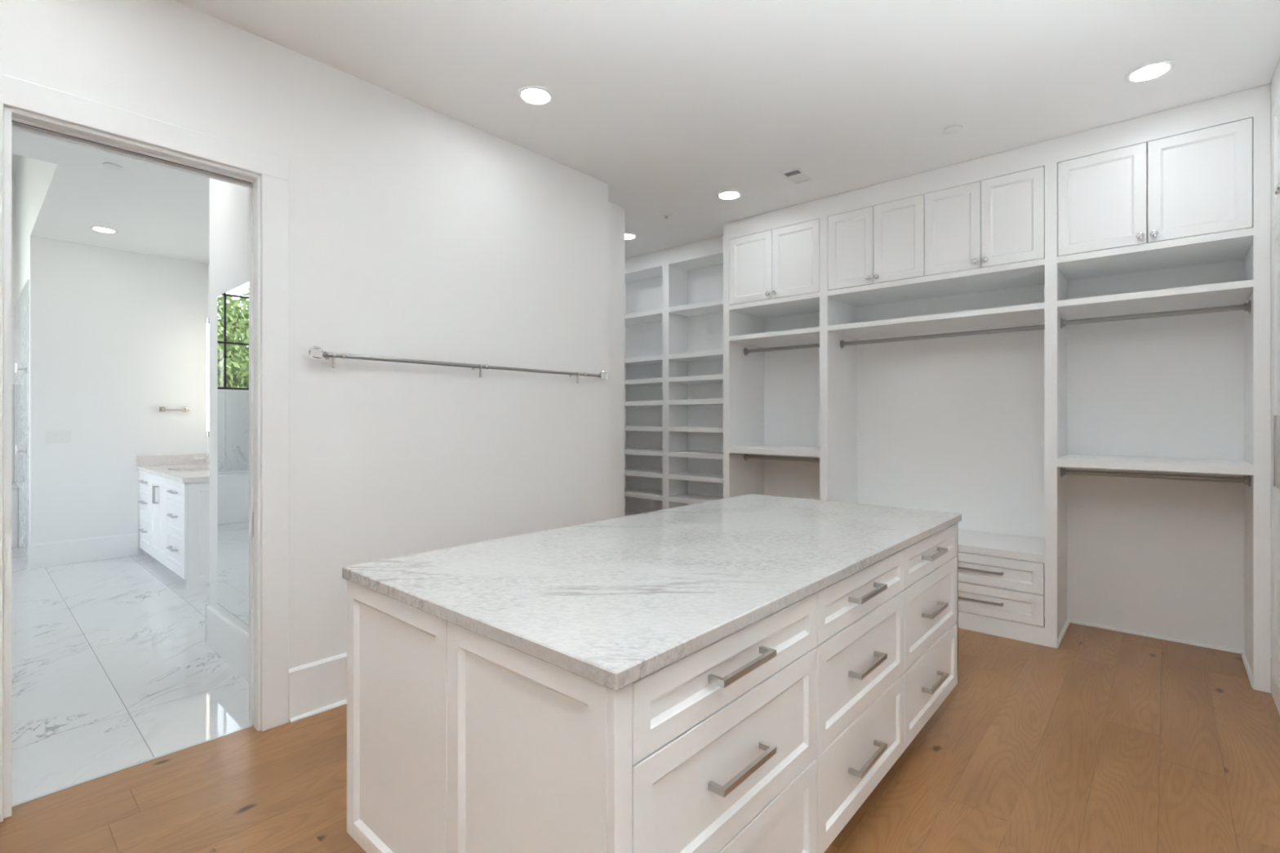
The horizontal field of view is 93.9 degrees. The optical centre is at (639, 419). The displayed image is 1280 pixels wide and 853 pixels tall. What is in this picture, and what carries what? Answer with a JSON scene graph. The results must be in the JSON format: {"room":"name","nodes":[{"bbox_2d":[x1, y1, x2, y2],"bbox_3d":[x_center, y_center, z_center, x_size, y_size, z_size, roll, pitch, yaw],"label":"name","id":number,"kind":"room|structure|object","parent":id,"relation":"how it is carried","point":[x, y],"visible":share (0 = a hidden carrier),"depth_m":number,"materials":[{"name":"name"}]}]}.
{"room":"walk-in closet","nodes":[
{"label":"walk-in closet","id":0,"kind":"room"},
{"bbox_2d":[13,235,207,566],"bbox_3d":[-5.987,-0.157,6.806,2.420,3.043,1.487,0,0,41],"label":"wall","id":1,"kind":"structure","parent":0,"point":[105,338],"depth_m":5.86,"materials":[{"name":"paint"}]},
{"bbox_2d":[15,444,26,454],"bbox_3d":[-5.759,0.282,5.566,0.054,0.085,0.073,0,0,41],"label":"wall hook","id":2,"kind":"object","parent":1,"relation":"attached to","point":[16,446],"visible":1,"depth_m":5.55,"materials":[{"name":"silver metal"}]},
{"bbox_2d":[15,363,26,372],"bbox_3d":[-5.759,-0.477,5.566,0.054,0.085,0.073,0,0,41],"label":"wall hook","id":3,"kind":"object","parent":1,"relation":"attached to","point":[17,369],"visible":1,"depth_m":5.55,"materials":[{"name":"silver metal"}]},
{"bbox_2d":[45,431,71,444],"bbox_3d":[-5.436,0.166,5.591,0.010,0.118,0.172,0,0,41],"label":"switch plate","id":4,"kind":"object","parent":1,"relation":"attached to","point":[51,437],"visible":1,"depth_m":5.59,"materials":[{"name":"white plastic"}]},
{"bbox_2d":[27,532,138,569],"bbox_3d":[-5.307,1.252,5.734,0.016,0.224,0.779,0,0,41],"label":"baseboard","id":5,"kind":"structure","parent":1,"relation":"attached to","point":[41,555],"depth_m":5.71,"materials":[{"name":"paint"}]},
{"bbox_2d":[137,453,208,466],"bbox_3d":[-4.166,0.420,5.624,1.874,0.104,0.590,0,0,41],"label":"backsplash","id":6,"kind":"structure","parent":1,"relation":"attached to","point":[163,460],"depth_m":6.21,"materials":[{"name":"stone"}]},
{"bbox_2d":[158,406,190,412],"bbox_3d":[-4.841,-0.106,6.221,0.072,0.052,0.251,0,0,41],"label":"towel bar","id":7,"kind":"object","parent":1,"relation":"attached to","point":[185,409],"visible":1,"depth_m":6.20,"materials":[{"name":"silver metal"}]},
{"bbox_2d":[207,263,208,453],"bbox_3d":[-3.356,-0.157,5.394,3.395,3.043,0.132,0,0,41],"label":"wall","id":8,"kind":"structure","parent":0,"point":[207,264],"depth_m":6.45,"materials":[{"name":"paint"}]},
{"bbox_2d":[205,318,208,436],"bbox_3d":[-4.425,-0.430,6.181,0.060,1.220,0.097,0,0,41],"label":"wall sconce","id":9,"kind":"object","parent":8,"relation":"attached to","point":[206,319],"visible":0.42,"depth_m":6.14,"materials":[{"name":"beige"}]},
{"bbox_2d":[208,177,248,633],"bbox_3d":[-1.855,-0.157,3.566,1.275,3.043,0.894,0,0,41],"label":"wall","id":10,"kind":"structure","parent":0,"point":[228,202],"depth_m":3.54,"materials":[{"name":"paint"}]},
{"bbox_2d":[205,604,248,682],"bbox_3d":[-1.911,1.248,3.517,1.288,0.233,0.778,0,0,41],"label":"baseboard","id":11,"kind":"structure","parent":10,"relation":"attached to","point":[224,637],"depth_m":3.34,"materials":[{"name":"paint"}]},
{"bbox_2d":[217,281,248,625],"bbox_3d":[-2.097,0.178,3.178,1.008,1.803,0.008,0,0,41],"label":"mirror","id":12,"kind":"object","parent":10,"relation":"attached to","point":[233,305],"visible":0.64,"depth_m":3.30,"materials":[{"name":"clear mirror"}]},
{"bbox_2d":[0,0,624,818],"bbox_3d":[-2.694,-0.157,3.361,2.515,3.043,5.490,0,0,41],"label":"wall","id":13,"kind":"structure","parent":0,"point":[416,231],"depth_m":3.09,"materials":[{"name":"paint"}]},
{"bbox_2d":[0,73,288,822],"bbox_3d":[-1.961,0.102,2.370,0.145,2.551,0.986,0,0,41],"label":"door frame","id":14,"kind":"structure","parent":13,"relation":"in","point":[36,108],"depth_m":2.62,"materials":[{"name":"paint"}]},
{"bbox_2d":[288,652,346,723],"bbox_3d":[-0.899,1.248,3.474,0.032,0.233,2.070,0,0,41],"label":"baseboard","id":15,"kind":"structure","parent":13,"relation":"attached to","point":[316,687],"depth_m":2.79,"materials":[{"name":"paint"}]},
{"bbox_2d":[308,346,608,383],"bbox_3d":[-0.881,-0.285,3.441,0.101,0.095,1.917,0,0,41],"label":"rod","id":16,"kind":"object","parent":13,"relation":"attached to","point":[315,353],"visible":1,"depth_m":3.15,"materials":[{"name":"grey metal"}]},
{"bbox_2d":[0,546,1279,852],"bbox_3d":[-2.542,1.415,4.000,11.100,0.100,7.250,0,0,41],"label":"floor","id":17,"kind":"structure","parent":0,"point":[1102,740],"depth_m":2.48,"materials":[{"name":"brown wood"}]},
{"bbox_2d":[11,482,17,547],"bbox_3d":[-7.794,1.046,5.665,0.786,0.635,2.609,0,0,41],"label":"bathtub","id":18,"kind":"object","parent":17,"relation":"on","point":[14,488],"visible":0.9,"depth_m":6.37,"materials":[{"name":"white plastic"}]},
{"bbox_2d":[11,482,17,490],"bbox_3d":[-7.794,0.982,5.665,0.786,0.506,2.609,0,0,41],"label":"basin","id":19,"kind":"object","parent":18,"relation":"in","point":[14,487],"depth_m":6.38,"materials":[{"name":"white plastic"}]},
{"bbox_2d":[137,471,208,588],"bbox_3d":[-4.182,0.938,5.626,1.842,0.855,0.607,0,0,41],"label":"vanity cabinet","id":20,"kind":"object","parent":17,"relation":"on","point":[174,529],"visible":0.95,"depth_m":4.97,"materials":[{"name":"paint"}]},
{"bbox_2d":[137,462,208,483],"bbox_3d":[-4.165,0.491,5.623,1.872,0.038,0.590,0,0,41],"label":"countertop","id":21,"kind":"structure","parent":20,"relation":"on","point":[188,473],"depth_m":5.43,"materials":[{"name":"stone"}]},
{"bbox_2d":[193,457,208,459],"bbox_3d":[-4.143,0.417,5.752,0.330,0.108,0.246,0,0,41],"label":"faucet","id":22,"kind":"object","parent":21,"relation":"on","point":[197,457],"visible":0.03,"depth_m":5.69,"materials":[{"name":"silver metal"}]},
{"bbox_2d":[346,522,958,852],"bbox_3d":[0.309,0.914,2.224,1.111,0.902,2.260,0,0,41],"label":"base cabinet","id":23,"kind":"object","parent":17,"relation":"on","point":[771,735],"visible":0.83,"depth_m":1.42,"materials":[{"name":"paint"}]},
{"bbox_2d":[342,493,961,690],"bbox_3d":[0.300,0.445,2.233,1.101,0.033,2.282,0,0,41],"label":"countertop","id":24,"kind":"structure","parent":23,"relation":"on","point":[612,603],"depth_m":1.65,"materials":[{"name":"white stone"}]},
{"bbox_2d":[624,235,723,515],"bbox_3d":[0.344,-0.155,6.048,1.772,3.041,0.358,0,0,41],"label":"shelving unit","id":25,"kind":"object","parent":17,"relation":"on","point":[673,296],"visible":0.51,"depth_m":6.03,"materials":[{"name":"paint"}]},
{"bbox_2d":[723,198,823,500],"bbox_3d":[1.248,-0.155,5.051,0.902,3.041,0.664,0,0,41],"label":"closet section","id":26,"kind":"object","parent":17,"relation":"on","point":[773,261],"visible":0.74,"depth_m":5.17,"materials":[{"name":"paint"}]},
{"bbox_2d":[728,444,819,457],"bbox_3d":[1.264,0.263,5.051,0.835,0.047,0.616,0,0,41],"label":"shelf","id":27,"kind":"object","parent":26,"relation":"attached to","point":[734,450],"depth_m":4.92,"materials":[{"name":"paint"}]},
{"bbox_2d":[728,326,819,347],"bbox_3d":[1.264,-0.686,5.051,0.835,0.037,0.616,0,0,41],"label":"shelf","id":28,"kind":"object","parent":26,"relation":"attached to","point":[811,335],"depth_m":5.01,"materials":[{"name":"paint"}]},
{"bbox_2d":[823,139,1050,647],"bbox_3d":[2.123,-0.155,4.281,1.428,3.041,0.664,0,0,41],"label":"closet section","id":29,"kind":"object","parent":17,"relation":"on","point":[937,282],"visible":0.8,"depth_m":4.28,"materials":[{"name":"paint"}]},
{"bbox_2d":[827,302,1044,338],"bbox_3d":[2.131,-0.686,4.289,1.387,0.037,0.616,0,0,41],"label":"shelf","id":30,"kind":"object","parent":29,"relation":"attached to","point":[1032,314],"depth_m":4.21,"materials":[{"name":"paint"}]},
{"bbox_2d":[1050,83,1271,693],"bbox_3d":[3.002,-0.155,3.509,0.912,3.041,0.664,0,0,41],"label":"closet section","id":31,"kind":"object","parent":17,"relation":"on","point":[1161,257],"visible":1,"depth_m":3.56,"materials":[{"name":"paint"}]},
{"bbox_2d":[1057,454,1253,475],"bbox_3d":[2.997,0.260,3.528,0.839,0.046,0.616,0,0,41],"label":"shelf","id":32,"kind":"object","parent":31,"relation":"attached to","point":[1221,464],"depth_m":3.40,"materials":[{"name":"paint"}]},
{"bbox_2d":[1057,280,1253,319],"bbox_3d":[2.997,-0.689,3.528,0.839,0.037,0.616,0,0,41],"label":"shelf","id":33,"kind":"object","parent":31,"relation":"attached to","point":[1240,292],"depth_m":3.43,"materials":[{"name":"paint"}]},
{"bbox_2d":[1271,56,1279,715],"bbox_3d":[3.037,-0.155,2.425,0.640,3.041,0.983,0,0,41],"label":"tall cabinet","id":34,"kind":"object","parent":17,"relation":"on","point":[1275,84],"visible":1,"depth_m":2.89,"materials":[{"name":"paint"}]},
{"bbox_2d":[11,0,1279,272],"bbox_3d":[-2.501,-2.281,4.031,11.320,1.207,7.390,0,0,41],"label":"ceiling","id":35,"kind":"structure","parent":0,"point":[672,105],"depth_m":3.00,"materials":[{"name":"paint"}]},
{"bbox_2d":[89,226,118,233],"bbox_3d":[-4.742,-1.675,5.293,0.188,0.006,0.188,0,0,41],"label":"recessed light","id":36,"kind":"object","parent":35,"relation":"in","point":[102,229],"visible":1,"depth_m":5.28,"materials":[{"name":"white plastic"}]},
{"bbox_2d":[102,162,122,170],"bbox_3d":[-3.488,-1.673,3.957,0.100,0.010,0.100,0,0,41],"label":"sprinkler cover","id":37,"kind":"object","parent":35,"relation":"attached to","point":[110,166],"visible":1,"depth_m":3.95,"materials":[{"name":"white plastic"}]},
{"bbox_2d":[516,85,554,106],"bbox_3d":[-0.541,-1.675,3.102,0.188,0.006,0.188,0,0,41],"label":"recessed light","id":38,"kind":"object","parent":35,"relation":"in","point":[535,95],"visible":1,"depth_m":3.09,"materials":[{"name":"white plastic"}]},
{"bbox_2d":[624,233,636,239],"bbox_3d":[-0.122,-1.675,5.487,0.188,0.006,0.188,0,0,41],"label":"recessed light","id":39,"kind":"object","parent":35,"relation":"in","point":[627,236],"visible":0.57,"depth_m":5.46,"materials":[{"name":"white plastic"}]},
{"bbox_2d":[659,212,673,218],"bbox_3d":[0.216,-1.663,4.899,0.109,0.029,0.109,0,0,41],"label":"sprinkler","id":40,"kind":"object","parent":35,"relation":"attached to","point":[666,215],"visible":1,"depth_m":4.88,"materials":[{"name":"white plastic"}]},
{"bbox_2d":[716,190,742,199],"bbox_3d":[0.667,-1.675,4.476,0.188,0.006,0.188,0,0,41],"label":"recessed light","id":41,"kind":"object","parent":35,"relation":"in","point":[728,194],"visible":1,"depth_m":4.47,"materials":[{"name":"white plastic"}]},
{"bbox_2d":[777,167,815,185],"bbox_3d":[1.083,-1.674,4.122,0.152,0.007,0.252,0,0,41],"label":"ceiling vent","id":42,"kind":"object","parent":35,"relation":"in","point":[797,175],"visible":1,"depth_m":4.12,"materials":[{"name":"white plastic"}]},
{"bbox_2d":[943,124,963,134],"bbox_3d":[1.811,-1.673,3.455,0.100,0.010,0.100,0,0,41],"label":"sprinkler cover","id":43,"kind":"object","parent":35,"relation":"attached to","point":[954,129],"visible":1,"depth_m":3.45,"materials":[{"name":"white plastic"}]},
{"bbox_2d":[1124,60,1175,83],"bbox_3d":[2.459,-1.675,2.887,0.188,0.006,0.188,0,0,41],"label":"recessed light","id":44,"kind":"object","parent":35,"relation":"in","point":[1151,71],"visible":1,"depth_m":2.88,"materials":[{"name":"white plastic"}]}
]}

